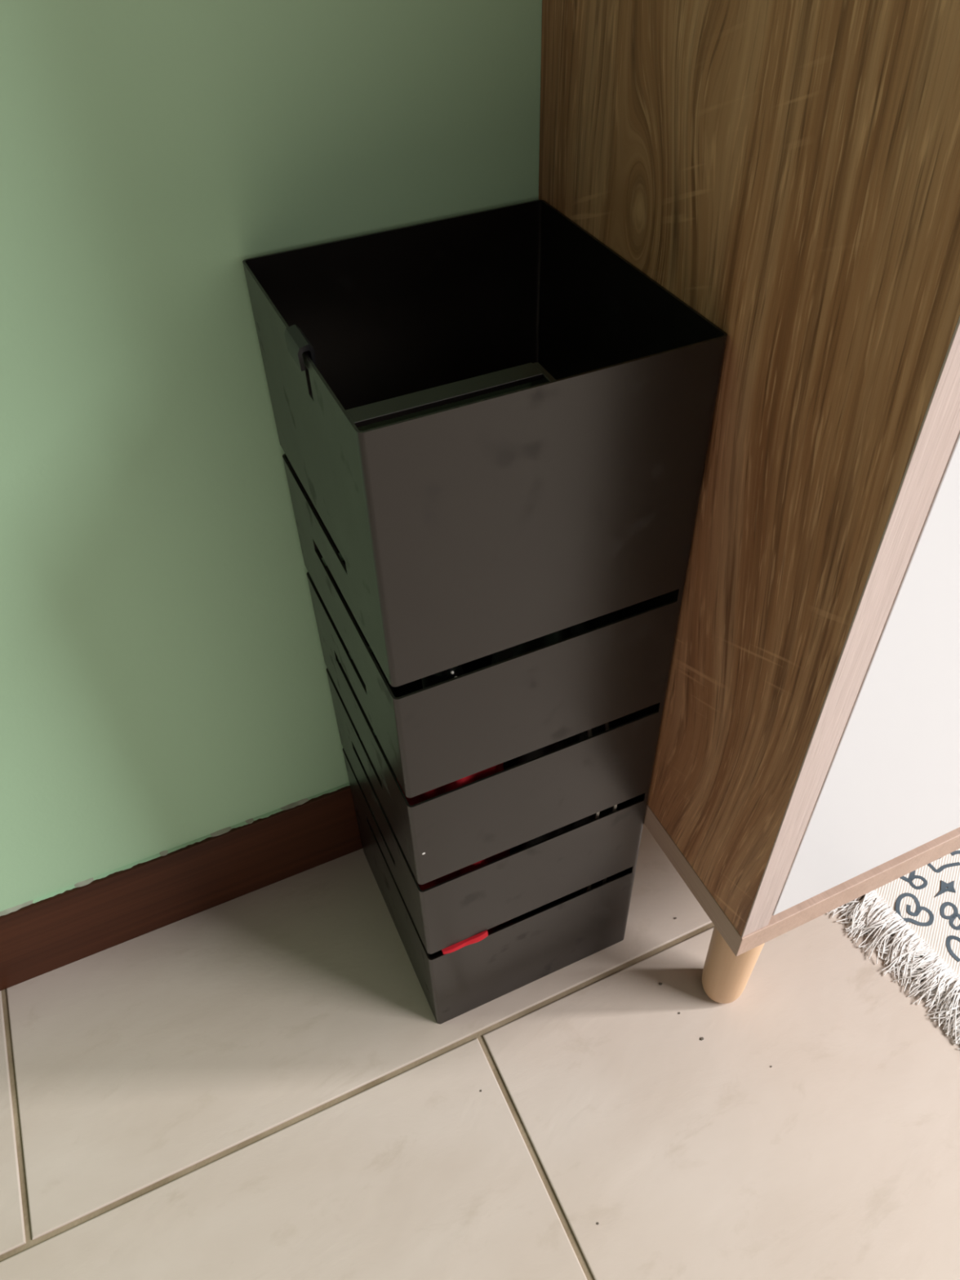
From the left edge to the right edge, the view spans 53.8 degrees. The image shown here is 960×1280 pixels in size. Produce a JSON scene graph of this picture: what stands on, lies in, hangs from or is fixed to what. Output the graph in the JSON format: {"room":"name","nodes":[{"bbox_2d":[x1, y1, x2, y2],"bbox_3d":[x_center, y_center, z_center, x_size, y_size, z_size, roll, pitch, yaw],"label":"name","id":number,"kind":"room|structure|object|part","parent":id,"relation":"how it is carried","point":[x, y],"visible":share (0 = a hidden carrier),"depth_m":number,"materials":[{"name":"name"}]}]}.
{"room":"living room","nodes":[
{"label":"living room","id":0,"kind":"room"},
{"bbox_2d":[0,0,542,911],"bbox_3d":[0.134,-0.839,0.010,5.580,2.604,0.082,-19,47,-16],"label":"wall","id":1,"kind":"structure","parent":0,"point":[164,682],"depth_m":0.45,"materials":[{"name":"green paint"}]},
{"bbox_2d":[0,782,362,991],"bbox_3d":[0.182,0.045,0.840,5.580,0.086,0.005,-19,47,-16],"label":"baseboard","id":2,"kind":"structure","parent":1,"relation":"attached to","point":[51,931],"depth_m":0.71,"materials":[{"name":"brown wood"}]},
{"bbox_2d":[0,823,959,1279],"bbox_3d":[0.859,1.125,-0.168,5.580,0.046,3.262,-19,47,-16],"label":"floor","id":3,"kind":"structure","parent":0,"point":[264,1083],"depth_m":0.64,"materials":[{"name":"beige tile"}]},
{"bbox_2d":[242,200,727,1023],"bbox_3d":[-0.001,0.026,0.575,0.158,0.496,0.162,-19,47,-16],"label":"umbrella stand","id":4,"kind":"object","parent":3,"relation":"on","point":[464,535],"visible":0.99,"depth_m":0.46,"materials":[{"name":"black metal"}]},
{"bbox_2d":[396,665,512,954],"bbox_3d":[-0.011,0.114,0.587,0.073,0.348,0.078,-19,47,-16],"label":"umbrella","id":5,"kind":"object","parent":4,"relation":"on","point":[456,671],"visible":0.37,"depth_m":0.55,"materials":[{"name":"red fabric"}]},
{"bbox_3d":[-0.019,0.030,0.504,0.022,0.051,0.022,-19,47,-16],"label":"handle","id":6,"kind":"part","parent":5,"relation":"part of","materials":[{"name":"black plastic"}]},
{"bbox_2d":[395,836,593,958],"bbox_3d":[0.007,0.200,0.750,0.153,0.003,0.159,-19,47,-16],"label":"tray","id":7,"kind":"object","parent":4,"relation":"on","point":[588,951],"depth_m":0.71,"materials":[{"name":"black metal"}]},
{"bbox_2d":[491,613,617,915],"bbox_3d":[0.047,0.082,0.609,0.071,0.361,0.089,-19,47,-16],"label":"umbrella","id":8,"kind":"object","parent":4,"relation":"on","point":[534,644],"visible":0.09,"depth_m":0.55,"materials":[{"name":"black fabric"}]},
{"bbox_2d":[538,0,959,1003],"bbox_3d":[0.565,-0.274,0.571,1.055,0.899,0.266,-19,47,-16],"label":"base cabinet","id":9,"kind":"object","parent":3,"relation":"on","point":[787,171],"visible":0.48,"depth_m":0.37,"materials":[{"name":"brown wood"}]},
{"bbox_3d":[0.174,0.201,0.638,0.036,0.152,0.036,-19,47,-16],"label":"leg","id":10,"kind":"part","parent":9,"relation":"part of","materials":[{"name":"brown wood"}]},
{"bbox_3d":[0.383,-0.172,0.366,0.505,0.692,0.016,-19,47,-16],"label":"door","id":11,"kind":"part","parent":9,"relation":"part of","materials":[{"name":"white paint"}]},
{"bbox_2d":[826,848,959,1049],"bbox_3d":[0.705,0.157,0.763,0.821,0.010,0.606,-23,49,-20],"label":"rug","id":12,"kind":"object","parent":3,"relation":"on","point":[924,901],"visible":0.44,"depth_m":0.72,"materials":[{"name":"beige fabric"}]}
]}

